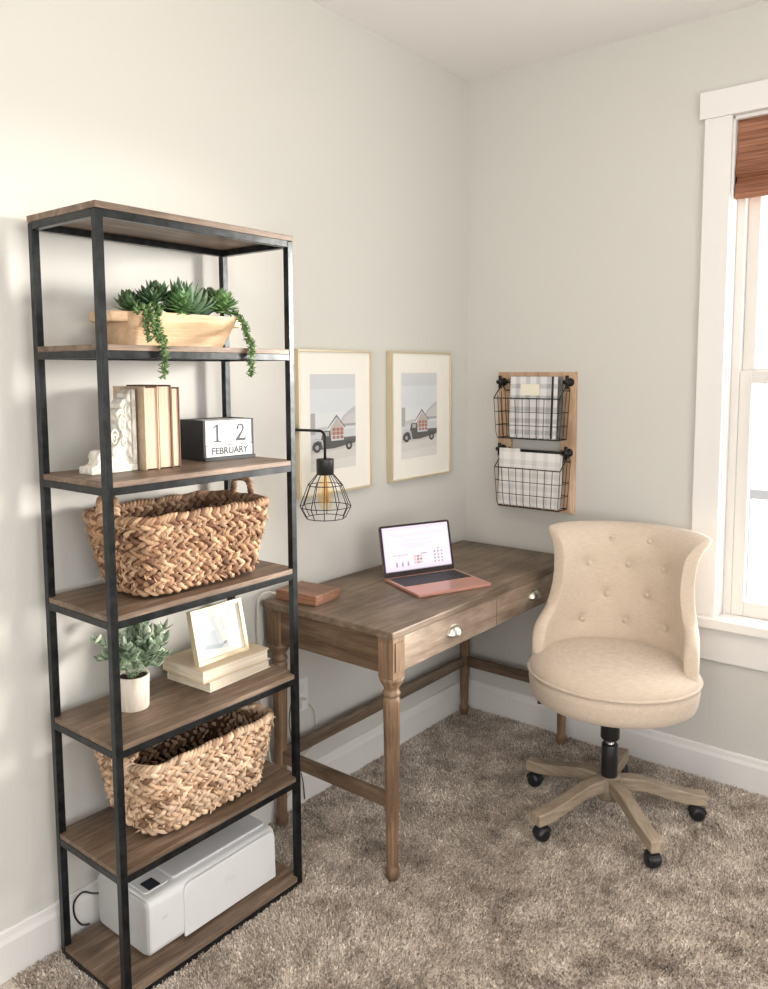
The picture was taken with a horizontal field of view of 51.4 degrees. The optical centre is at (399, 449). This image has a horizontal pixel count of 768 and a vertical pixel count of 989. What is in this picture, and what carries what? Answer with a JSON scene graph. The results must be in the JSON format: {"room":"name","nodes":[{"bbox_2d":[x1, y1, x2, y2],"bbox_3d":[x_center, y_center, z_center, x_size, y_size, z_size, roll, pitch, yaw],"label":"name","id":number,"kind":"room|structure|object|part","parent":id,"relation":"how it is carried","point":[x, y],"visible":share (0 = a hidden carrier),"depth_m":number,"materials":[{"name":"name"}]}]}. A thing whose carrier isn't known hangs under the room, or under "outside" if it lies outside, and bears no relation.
{"room":"office","nodes":[
{"label":"office","id":0,"kind":"room"},
{"bbox_2d":[89,310,239,346],"bbox_3d":[-0.600,-0.307,2.081,0.183,0.086,0.396,4,7,38],"label":"bowl","id":1,"kind":"object","parent":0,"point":[192,328],"depth_m":2.01,"materials":[{"name":"brown wood"}]},
{"bbox_2d":[0,0,467,930],"bbox_3d":[-1.211,-0.015,1.649,0.120,2.694,4.720,4,7,38],"label":"wall","id":2,"kind":"structure","parent":0,"point":[298,119],"depth_m":2.33,"materials":[{"name":"grey paint"}]},
{"bbox_2d":[0,680,459,984],"bbox_3d":[-1.112,1.262,1.786,0.016,0.124,4.583,4,7,38],"label":"baseboard","id":3,"kind":"structure","parent":2,"relation":"attached to","point":[32,938],"depth_m":2.62,"materials":[{"name":"white"}]},
{"bbox_2d":[288,704,304,798],"bbox_3d":[-0.350,1.007,2.716,0.018,0.407,0.068,3,6,29],"label":"lamp cord","id":4,"kind":"object","parent":2,"relation":"attached to","point":[290,704],"visible":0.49,"depth_m":2.69,"materials":[{"name":"grey plastic"}]},
{"bbox_2d":[299,676,307,711],"bbox_3d":[-0.341,0.844,2.744,0.008,0.116,0.072,4,7,38],"label":"wall outlet","id":5,"kind":"object","parent":2,"relation":"attached to","point":[303,682],"visible":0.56,"depth_m":2.75,"materials":[{"name":"white plastic"}]},
{"bbox_2d":[299,684,304,693],"bbox_3d":[-0.339,0.823,2.741,0.003,0.028,0.032,4,7,38],"label":"socket","id":6,"kind":"object","parent":5,"relation":"attached to","point":[301,686],"depth_m":2.74,"materials":[{"name":"white plastic"}]},
{"bbox_2d":[299,697,307,709],"bbox_3d":[-0.332,0.867,2.730,0.026,0.033,0.028,4,7,38],"label":"plug","id":7,"kind":"object","parent":5,"relation":"attached to","point":[303,702],"visible":0.79,"depth_m":2.72,"materials":[{"name":"white plastic"}]},
{"bbox_2d":[257,591,316,797],"bbox_3d":[-0.359,0.810,2.674,0.047,0.733,0.269,4,7,38],"label":"charging cord","id":8,"kind":"object","parent":7,"relation":"attached to","point":[266,591],"visible":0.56,"depth_m":2.59,"materials":[{"name":"beige plastic"}]},
{"bbox_2d":[295,429,350,520],"bbox_3d":[-0.265,0.072,2.597,0.222,0.297,0.169,3,6,28],"label":"wall lamp","id":9,"kind":"object","parent":2,"relation":"attached to","point":[324,466],"visible":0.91,"depth_m":2.57,"materials":[{"name":"black metal"}]},
{"bbox_3d":[-0.297,-0.019,2.605,0.134,0.096,0.009,3,6,28],"label":"arm","id":10,"kind":"part","parent":9,"relation":"part of","materials":[{"name":"black metal"}]},
{"bbox_2d":[316,458,333,474],"bbox_3d":[-0.241,0.054,2.583,0.057,0.050,0.057,3,6,28],"label":"socket","id":11,"kind":"object","parent":9,"relation":"attached to","point":[324,466],"depth_m":2.56,"materials":[{"name":"black plastic"}]},
{"bbox_2d":[294,349,372,498],"bbox_3d":[-0.226,-0.098,2.787,0.027,0.497,0.377,4,7,38],"label":"framed print","id":12,"kind":"object","parent":2,"relation":"attached to","point":[333,388],"visible":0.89,"depth_m":2.78,"materials":[{"name":"gold metal"}]},
{"bbox_2d":[386,351,451,482],"bbox_3d":[0.083,-0.139,3.180,0.027,0.500,0.398,4,7,38],"label":"framed print","id":13,"kind":"object","parent":2,"relation":"attached to","point":[419,384],"visible":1,"depth_m":3.16,"materials":[{"name":"gold metal"}]},
{"bbox_2d":[0,707,767,988],"bbox_3d":[0.295,1.453,0.689,3.840,0.050,4.840,4,7,38],"label":"floor","id":14,"kind":"structure","parent":0,"point":[8,984],"depth_m":2.22,"materials":[{"name":"carpet"}]},
{"bbox_2d":[26,200,301,988],"bbox_3d":[-0.579,0.361,2.103,0.289,1.856,0.585,4,7,38],"label":"shelving unit","id":15,"kind":"object","parent":14,"relation":"on","point":[103,839],"visible":0.82,"depth_m":1.98,"materials":[{"name":"black metal"}]},
{"bbox_3d":[-0.859,0.383,1.964,0.018,1.839,0.018,4,7,38],"label":"post","id":16,"kind":"part","parent":15,"relation":"part of","materials":[{"name":"black metal"}]},
{"bbox_3d":[-0.755,-0.517,1.794,0.250,0.018,0.018,4,7,38],"label":"rail","id":17,"kind":"part","parent":15,"relation":"part of","materials":[{"name":"black metal"}]},
{"bbox_3d":[-0.755,-0.216,1.823,0.250,0.018,0.018,4,7,38],"label":"rail","id":18,"kind":"part","parent":15,"relation":"part of","materials":[{"name":"black metal"}]},
{"bbox_3d":[-0.754,0.086,1.853,0.250,0.018,0.018,4,7,38],"label":"rail","id":19,"kind":"part","parent":15,"relation":"part of","materials":[{"name":"black metal"}]},
{"bbox_3d":[-0.753,0.389,1.882,0.250,0.018,0.018,4,7,38],"label":"rail","id":20,"kind":"part","parent":15,"relation":"part of","materials":[{"name":"black metal"}]},
{"bbox_3d":[-0.752,0.692,1.911,0.250,0.018,0.018,4,7,38],"label":"rail","id":21,"kind":"part","parent":15,"relation":"part of","materials":[{"name":"black metal"}]},
{"bbox_3d":[-0.751,1.298,1.970,0.250,0.018,0.018,4,7,38],"label":"rail","id":22,"kind":"part","parent":15,"relation":"part of","materials":[{"name":"black metal"}]},
{"bbox_3d":[-0.751,0.995,1.941,0.250,0.018,0.018,4,7,38],"label":"rail","id":23,"kind":"part","parent":15,"relation":"part of","materials":[{"name":"black metal"}]},
{"bbox_2d":[79,389,137,474],"bbox_3d":[-0.711,-0.046,1.945,0.058,0.202,0.126,4,7,38],"label":"bookend","id":24,"kind":"object","parent":15,"relation":"on","point":[123,409],"visible":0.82,"depth_m":1.96,"materials":[{"name":"white ceramic"}]},
{"bbox_3d":[-0.677,-0.059,1.989,0.056,0.184,0.011,4,7,38],"label":"plate","id":25,"kind":"part","parent":24,"relation":"part of","materials":[{"name":"white ceramic"}]},
{"bbox_3d":[-0.647,0.398,1.800,0.018,1.839,0.018,4,7,38],"label":"post","id":26,"kind":"part","parent":15,"relation":"part of","materials":[{"name":"black metal"}]},
{"bbox_3d":[-0.688,-0.547,2.097,0.018,0.018,0.546,4,7,38],"label":"rail","id":27,"kind":"part","parent":15,"relation":"part of","materials":[{"name":"black metal"}]},
{"bbox_2d":[90,618,173,712],"bbox_3d":[-0.672,0.531,2.020,0.199,0.255,0.214,-1,6,-6],"label":"potted plant","id":28,"kind":"object","parent":15,"relation":"on","point":[139,648],"visible":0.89,"depth_m":2.00,"materials":[{"name":"green plant"}]},
{"bbox_3d":[-0.679,0.614,2.036,0.081,0.087,0.081,4,7,38],"label":"pot","id":29,"kind":"part","parent":28,"relation":"part of","materials":[{"name":"white ceramic"}]},
{"bbox_2d":[113,386,159,470],"bbox_3d":[-0.669,-0.057,2.028,0.135,0.208,0.040,4,7,38],"label":"book","id":30,"kind":"object","parent":15,"relation":"on","point":[146,397],"visible":0.6,"depth_m":1.99,"materials":[{"name":"beige paper"}]},
{"bbox_3d":[-0.687,-0.246,2.127,0.018,0.018,0.546,4,7,38],"label":"rail","id":31,"kind":"part","parent":15,"relation":"part of","materials":[{"name":"black metal"}]},
{"bbox_2d":[126,385,172,468],"bbox_3d":[-0.646,-0.062,2.061,0.135,0.211,0.040,4,7,38],"label":"book","id":32,"kind":"object","parent":15,"relation":"on","point":[164,391],"visible":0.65,"depth_m":2.02,"materials":[{"name":"brown paper"}]},
{"bbox_2d":[89,277,256,379],"bbox_3d":[-0.551,-0.312,2.042,0.306,0.261,0.396,4,7,38],"label":"succulent planter","id":33,"kind":"object","parent":15,"relation":"on","point":[186,320],"visible":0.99,"depth_m":2.00,"materials":[{"name":"brown wood"}]},
{"bbox_2d":[81,477,268,596],"bbox_3d":[-0.575,0.214,2.095,0.287,0.254,0.467,4,7,38],"label":"woven basket","id":34,"kind":"object","parent":15,"relation":"on","point":[167,544],"visible":0.91,"depth_m":1.99,"materials":[{"name":"wicker"}]},
{"bbox_3d":[-0.703,0.144,1.922,0.091,0.080,0.020,4,7,38],"label":"handle","id":35,"kind":"part","parent":34,"relation":"part of","materials":[{"name":"brown wicker"}]},
{"bbox_3d":[-0.444,0.111,2.252,0.091,0.080,0.020,4,7,38],"label":"handle","id":36,"kind":"part","parent":34,"relation":"part of","materials":[{"name":"brown wicker"}]},
{"bbox_2d":[171,387,180,466],"bbox_3d":[-0.626,-0.062,2.089,0.135,0.205,0.025,4,7,38],"label":"book","id":37,"kind":"object","parent":15,"relation":"on","point":[175,406],"visible":0.3,"depth_m":2.05,"materials":[{"name":"brown paper"}]},
{"bbox_2d":[94,702,275,835],"bbox_3d":[-0.570,0.840,2.159,0.287,0.213,0.466,4,7,38],"label":"woven basket","id":38,"kind":"object","parent":15,"relation":"on","point":[170,783],"visible":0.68,"depth_m":2.06,"materials":[{"name":"wicker"}]},
{"bbox_3d":[-0.688,0.768,2.000,0.091,0.039,0.054,4,7,38],"label":"handle","id":39,"kind":"part","parent":38,"relation":"part of","materials":[{"name":"beige wicker"}]},
{"bbox_3d":[-0.452,0.738,2.300,0.092,0.040,0.054,4,7,38],"label":"handle","id":40,"kind":"part","parent":38,"relation":"part of","materials":[{"name":"beige wicker"}]},
{"bbox_2d":[98,815,275,955],"bbox_3d":[-0.578,1.170,2.209,0.236,0.163,0.425,4,7,38],"label":"printer","id":41,"kind":"object","parent":15,"relation":"on","point":[177,897],"visible":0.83,"depth_m":2.10,"materials":[{"name":"white plastic"}]},
{"bbox_2d":[72,891,98,925],"bbox_3d":[-0.827,1.210,2.107,0.067,0.102,0.015,-1,6,-13],"label":"power cable","id":42,"kind":"object","parent":41,"relation":"attached to","point":[88,892],"visible":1,"depth_m":2.10,"materials":[{"name":"black plastic"}]},
{"bbox_3d":[-0.708,1.188,2.050,0.220,0.142,0.012,4,7,38],"label":"panel","id":43,"kind":"part","parent":41,"relation":"part of","materials":[{"name":"grey plastic"}]},
{"bbox_3d":[-0.688,1.108,2.087,0.181,0.002,0.072,4,7,38],"label":"control panel","id":44,"kind":"part","parent":41,"relation":"part of","materials":[{"name":"white plastic"}]},
{"bbox_3d":[-0.563,1.090,2.247,0.192,0.008,0.319,4,7,38],"label":"scanner lid","id":45,"kind":"part","parent":41,"relation":"part of","materials":[{"name":"white plastic"}]},
{"bbox_3d":[-0.476,-0.531,1.933,0.018,0.018,0.546,4,7,38],"label":"rail","id":46,"kind":"part","parent":15,"relation":"part of","materials":[{"name":"black metal"}]},
{"bbox_3d":[-0.475,-0.231,1.962,0.018,0.018,0.546,4,7,38],"label":"rail","id":47,"kind":"part","parent":15,"relation":"part of","materials":[{"name":"black metal"}]},
{"bbox_3d":[-0.474,0.072,1.992,0.018,0.018,0.546,4,7,38],"label":"rail","id":48,"kind":"part","parent":15,"relation":"part of","materials":[{"name":"black metal"}]},
{"bbox_3d":[-0.473,0.375,2.021,0.018,0.018,0.546,4,7,38],"label":"rail","id":49,"kind":"part","parent":15,"relation":"part of","materials":[{"name":"black metal"}]},
{"bbox_3d":[-0.473,0.678,2.050,0.018,0.018,0.546,4,7,38],"label":"rail","id":50,"kind":"part","parent":15,"relation":"part of","materials":[{"name":"black metal"}]},
{"bbox_3d":[-0.472,0.981,2.080,0.018,0.018,0.546,4,7,38],"label":"rail","id":51,"kind":"part","parent":15,"relation":"part of","materials":[{"name":"black metal"}]},
{"bbox_2d":[180,417,255,461],"bbox_3d":[-0.515,-0.032,2.264,0.120,0.112,0.170,5,7,42],"label":"calendar","id":52,"kind":"object","parent":15,"relation":"on","point":[192,431],"visible":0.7,"depth_m":2.21,"materials":[{"name":"grey wood"}]},
{"bbox_3d":[-0.572,-0.032,2.206,0.112,0.102,0.007,5,7,42],"label":"panel","id":53,"kind":"part","parent":52,"relation":"part of","materials":[{"name":"grey wood"}]},
{"bbox_3d":[-0.557,-0.041,2.302,0.006,0.102,0.156,5,7,42],"label":"panel","id":54,"kind":"part","parent":52,"relation":"part of","materials":[{"name":"grey wood"}]},
{"bbox_2d":[206,443,251,457],"bbox_3d":[-0.504,-0.001,2.257,0.080,0.030,0.155,5,7,42],"label":"block","id":55,"kind":"object","parent":52,"relation":"on","point":[241,448],"visible":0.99,"depth_m":2.23,"materials":[{"name":"grey wood"}]},
{"bbox_2d":[202,419,228,445],"bbox_3d":[-0.531,-0.049,2.224,0.078,0.068,0.076,5,7,42],"label":"block","id":56,"kind":"object","parent":55,"relation":"on","point":[216,430],"visible":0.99,"depth_m":2.20,"materials":[{"name":"grey wood"}]},
{"bbox_2d":[219,418,250,443],"bbox_3d":[-0.479,-0.054,2.282,0.078,0.068,0.076,5,7,42],"label":"block","id":57,"kind":"object","parent":55,"relation":"on","point":[239,428],"visible":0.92,"depth_m":2.25,"materials":[{"name":"grey wood"}]},
{"bbox_3d":[-0.463,-0.044,2.327,0.112,0.102,0.007,5,7,42],"label":"panel","id":58,"kind":"part","parent":52,"relation":"part of","materials":[{"name":"grey wood"}]},
{"bbox_2d":[167,657,269,692],"bbox_3d":[-0.511,0.620,2.267,0.175,0.027,0.228,4,7,35],"label":"book","id":59,"kind":"object","parent":15,"relation":"on","point":[214,685],"visible":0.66,"depth_m":2.19,"materials":[{"name":"beige paper"}]},
{"bbox_2d":[163,642,268,683],"bbox_3d":[-0.516,0.590,2.254,0.175,0.034,0.235,4,7,38],"label":"book","id":60,"kind":"object","parent":59,"relation":"on","point":[182,663],"visible":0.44,"depth_m":2.19,"materials":[{"name":"beige paper"}]},
{"bbox_2d":[186,598,248,666],"bbox_3d":[-0.507,0.504,2.221,0.062,0.150,0.176,4,7,38],"label":"photo frame","id":61,"kind":"object","parent":60,"relation":"on","point":[217,631],"visible":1,"depth_m":2.21,"materials":[{"name":"beige"}]},
{"bbox_2d":[198,610,239,653],"bbox_3d":[-0.501,0.505,2.217,0.001,0.092,0.128,-12,-3,38],"label":"print","id":62,"kind":"object","parent":61,"relation":"attached to","point":[219,631],"depth_m":2.22},
{"bbox_3d":[-0.471,1.283,2.109,0.018,0.018,0.546,4,7,38],"label":"rail","id":63,"kind":"part","parent":15,"relation":"part of","materials":[{"name":"black metal"}]},
{"bbox_3d":[-0.511,0.339,2.407,0.018,1.839,0.018,4,7,38],"label":"post","id":64,"kind":"part","parent":15,"relation":"part of","materials":[{"name":"black metal"}]},
{"bbox_3d":[-0.407,-0.260,2.266,0.250,0.018,0.018,4,7,38],"label":"rail","id":65,"kind":"part","parent":15,"relation":"part of","materials":[{"name":"black metal"}]},
{"bbox_3d":[-0.408,-0.561,2.236,0.250,0.018,0.018,4,7,38],"label":"rail","id":66,"kind":"part","parent":15,"relation":"part of","materials":[{"name":"black metal"}]},
{"bbox_3d":[-0.300,0.354,2.242,0.018,1.839,0.018,4,7,38],"label":"post","id":67,"kind":"part","parent":15,"relation":"part of","materials":[{"name":"black metal"}]},
{"bbox_2d":[11,707,767,988],"bbox_3d":[0.373,1.301,1.941,2.144,0.010,2.490,4,7,38],"label":"carpet","id":68,"kind":"object","parent":14,"relation":"on","point":[728,798],"visible":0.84,"depth_m":2.31,"materials":[{"name":"grey carpet"}]},
{"bbox_2d":[262,540,566,882],"bbox_3d":[0.133,0.832,2.883,0.547,0.762,1.162,4,7,38],"label":"desk","id":69,"kind":"object","parent":14,"relation":"on","point":[374,624],"visible":0.76,"depth_m":2.54,"materials":[{"name":"brown wood"}]},
{"bbox_3d":[-0.388,0.871,2.602,0.074,0.740,0.074,4,7,38],"label":"leg","id":70,"kind":"part","parent":69,"relation":"part of","materials":[{"name":"brown wood"}]},
{"bbox_2d":[276,581,339,606],"bbox_3d":[-0.295,0.463,2.571,0.164,0.034,0.126,3,7,33],"label":"wooden box","id":71,"kind":"object","parent":69,"relation":"on","point":[310,594],"visible":0.94,"depth_m":2.54,"materials":[{"name":"brown wood"}]},
{"bbox_3d":[-0.023,0.898,2.318,0.074,0.740,0.074,4,7,38],"label":"leg","id":72,"kind":"part","parent":69,"relation":"part of","materials":[{"name":"brown wood"}]},
{"bbox_2d":[378,519,490,597],"bbox_3d":[0.120,0.366,2.757,0.292,0.186,0.280,-3,6,-29],"label":"laptop","id":73,"kind":"object","parent":69,"relation":"on","point":[417,558],"visible":1,"depth_m":2.82,"materials":[{"name":"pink metal"}]},
{"bbox_3d":[0.062,0.353,2.858,0.292,0.178,0.045,-3,6,-29],"label":"lid","id":74,"kind":"part","parent":73,"relation":"part of","materials":[{"name":"white"}]},
{"bbox_3d":[-0.002,0.553,2.632,0.436,0.101,0.513,4,7,38],"label":"drawer","id":75,"kind":"part","parent":69,"relation":"part of","materials":[{"name":"brown wood"}]},
{"bbox_3d":[0.179,0.561,2.490,0.024,0.033,0.078,4,7,38],"label":"cup pull","id":76,"kind":"part","parent":69,"relation":"part of","materials":[{"name":"silver metal"}]},
{"bbox_3d":[0.281,0.787,3.455,0.074,0.740,0.074,4,7,38],"label":"leg","id":77,"kind":"part","parent":69,"relation":"part of","materials":[{"name":"brown wood"}]},
{"bbox_3d":[0.320,0.497,2.703,0.018,0.018,1.034,4,7,38],"label":"rail","id":78,"kind":"part","parent":69,"relation":"part of","materials":[{"name":"brown wood"}]},
{"bbox_3d":[0.316,0.513,3.037,0.436,0.101,0.513,4,7,38],"label":"drawer","id":79,"kind":"part","parent":69,"relation":"part of","materials":[{"name":"brown wood"}]},
{"bbox_3d":[0.497,0.520,2.895,0.024,0.033,0.078,4,7,38],"label":"cup pull","id":80,"kind":"part","parent":69,"relation":"part of","materials":[{"name":"silver metal"}]},
{"bbox_3d":[0.647,0.813,3.171,0.074,0.740,0.074,4,7,38],"label":"leg","id":81,"kind":"part","parent":69,"relation":"part of","materials":[{"name":"brown wood"}]},
{"bbox_2d":[526,521,712,868],"bbox_3d":[0.717,0.758,2.682,0.610,0.937,0.641,3,6,27],"label":"office chair","id":82,"kind":"object","parent":14,"relation":"on","point":[616,641],"visible":1,"depth_m":2.66,"materials":[{"name":"beige fabric"}]},
{"bbox_3d":[0.576,1.118,2.786,0.295,0.084,0.042,5,7,42],"label":"leg","id":83,"kind":"part","parent":82,"relation":"part of","materials":[{"name":"brown wood"}]},
{"bbox_3d":[0.556,1.137,2.591,0.295,0.084,0.042,-3,6,-30],"label":"leg","id":84,"kind":"part","parent":82,"relation":"part of","materials":[{"name":"brown wood"}]},
{"bbox_3d":[0.705,0.784,2.651,0.552,0.094,0.491,3,6,27],"label":"seat","id":85,"kind":"part","parent":82,"relation":"part of","materials":[{"name":"beige fabric"}]},
{"bbox_2d":[529,637,701,700],"bbox_3d":[0.705,0.704,2.644,0.554,0.066,0.493,3,6,27],"label":"seat cushion","id":86,"kind":"object","parent":82,"relation":"on","point":[574,668],"depth_m":2.53,"materials":[{"name":"beige fabric"}]},
{"bbox_3d":[0.776,0.535,2.767,0.557,0.511,0.400,3,6,27],"label":"backrest","id":87,"kind":"part","parent":82,"relation":"part of","materials":[{"name":"beige fabric"}]},
{"bbox_3d":[0.769,1.113,2.826,0.042,0.084,0.295,2,6,24],"label":"leg","id":88,"kind":"part","parent":82,"relation":"part of","materials":[{"name":"brown wood"}]},
{"bbox_3d":[0.736,1.144,2.511,0.042,0.084,0.295,-1,6,-12],"label":"leg","id":89,"kind":"part","parent":82,"relation":"part of","materials":[{"name":"brown wood"}]},
{"bbox_3d":[0.867,1.130,2.657,0.295,0.084,0.042,0,6,6],"label":"leg","id":90,"kind":"part","parent":82,"relation":"part of","materials":[{"name":"brown wood"}]},
{"bbox_2d":[311,0,767,81],"bbox_3d":[0.287,-1.303,0.420,3.840,0.100,4.840,4,7,38],"label":"ceiling","id":91,"kind":"structure","parent":0,"point":[471,40],"depth_m":2.78,"materials":[{"name":"white paint"}]},
{"bbox_2d":[466,2,767,760],"bbox_3d":[1.744,-0.097,2.406,3.840,2.694,0.120,4,7,38],"label":"wall","id":92,"kind":"structure","parent":0,"point":[585,187],"depth_m":3.04,"materials":[{"name":"grey paint"}]},
{"bbox_2d":[496,372,577,513],"bbox_3d":[0.544,-0.033,3.240,0.349,0.562,0.059,4,7,38],"label":"wall organizer","id":93,"kind":"object","parent":92,"relation":"attached to","point":[570,379],"visible":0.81,"depth_m":3.17,"materials":[{"name":"brown wood"}]},
{"bbox_2d":[493,379,569,440],"bbox_3d":[0.524,-0.162,3.187,0.296,0.240,0.092,4,7,38],"label":"wire basket","id":94,"kind":"object","parent":93,"relation":"hanging from","point":[497,397],"visible":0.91,"depth_m":3.15,"materials":[{"name":"black metal"}]},
{"bbox_2d":[509,376,562,438],"bbox_3d":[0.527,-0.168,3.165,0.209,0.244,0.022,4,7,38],"label":"notebook","id":95,"kind":"object","parent":94,"relation":"in","point":[521,386],"visible":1,"depth_m":3.16,"materials":[{"name":"grey paper"}]},
{"bbox_2d":[494,447,570,511],"bbox_3d":[0.530,0.114,3.210,0.298,0.239,0.092,4,7,38],"label":"wire basket","id":96,"kind":"object","parent":93,"relation":"hanging from","point":[498,466],"visible":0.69,"depth_m":3.16,"materials":[{"name":"black metal"}]},
{"bbox_2d":[498,448,559,509],"bbox_3d":[0.515,0.113,3.195,0.272,0.230,0.010,4,7,38],"label":"folder","id":97,"kind":"object","parent":96,"relation":"in","point":[508,457],"visible":1,"depth_m":3.19,"materials":[{"name":"white paper"}]},
{"bbox_2d":[559,456,562,508],"bbox_3d":[0.529,0.122,3.212,0.266,0.210,0.010,4,5,38],"label":"folder","id":98,"kind":"object","parent":96,"relation":"in","point":[561,457],"visible":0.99,"depth_m":3.13,"materials":[{"name":"white paper"}]},
{"bbox_3d":[0.532,0.005,3.228,0.293,0.011,0.010,4,7,38],"label":"rod","id":99,"kind":"part","parent":93,"relation":"part of","materials":[{"name":"black metal"}]},
{"bbox_2d":[468,679,767,797],"bbox_3d":[1.706,1.187,2.478,3.567,0.124,0.016,4,7,38],"label":"baseboard","id":100,"kind":"structure","parent":92,"relation":"attached to","point":[748,773],"depth_m":3.05,"materials":[{"name":"white wood"}]},
{"bbox_2d":[692,79,767,671],"bbox_3d":[1.499,-0.209,2.553,1.110,1.990,0.175,4,7,38],"label":"window","id":101,"kind":"structure","parent":92,"relation":"in","point":[733,629],"depth_m":2.80,"materials":[{"name":"white wood"}]},
{"bbox_3d":[1.095,-0.263,2.811,0.091,1.750,0.020,4,7,38],"label":"casing","id":102,"kind":"part","parent":101,"relation":"part of","materials":[{"name":"white wood"}]},
{"bbox_3d":[1.469,-1.151,2.426,1.086,0.090,0.024,4,7,38],"label":"head casing","id":103,"kind":"part","parent":101,"relation":"part of","materials":[{"name":"white wood"}]},
{"bbox_3d":[1.524,0.181,2.622,0.800,0.880,0.028,4,7,38],"label":"sash","id":104,"kind":"part","parent":101,"relation":"part of","materials":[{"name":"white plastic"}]},
{"bbox_2d":[734,115,767,199],"bbox_3d":[1.491,-0.969,2.471,0.850,0.271,0.046,4,7,38],"label":"roman shade","id":105,"kind":"object","parent":101,"relation":"attached to","point":[751,181],"visible":1,"depth_m":2.69,"materials":[{"name":"brown wood"}]},
{"bbox_3d":[1.497,-1.100,2.467,0.850,0.010,0.026,4,7,38],"label":"head rail","id":106,"kind":"part","parent":105,"relation":"part of","materials":[{"name":"brown wood"}]},
{"bbox_3d":[1.541,-0.658,2.565,0.800,0.891,0.028,4,7,38],"label":"sash","id":107,"kind":"part","parent":101,"relation":"part of","materials":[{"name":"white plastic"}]},
{"label":"outside","id":108,"kind":"structure","parent":0,"visible":0},
{"bbox_2d":[748,432,767,602],"bbox_3d":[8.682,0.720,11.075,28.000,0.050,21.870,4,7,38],"label":"window pane","id":109,"kind":"structure","parent":108,"point":[758,563],"depth_m":9.23,"materials":[{"name":"glass"}]},
{"bbox_2d":[745,488,767,599],"bbox_3d":[2.696,0.845,3.717,4.000,1.160,0.060,4,7,38],"label":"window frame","id":110,"kind":"structure","parent":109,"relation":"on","point":[754,493],"depth_m":4.29,"materials":[{"name":"grey wood"}]},
{"bbox_3d":[2.694,0.293,3.663,4.000,0.050,0.060,4,7,38],"label":"rail","id":111,"kind":"part","parent":110,"relation":"part of","materials":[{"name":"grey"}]}
]}

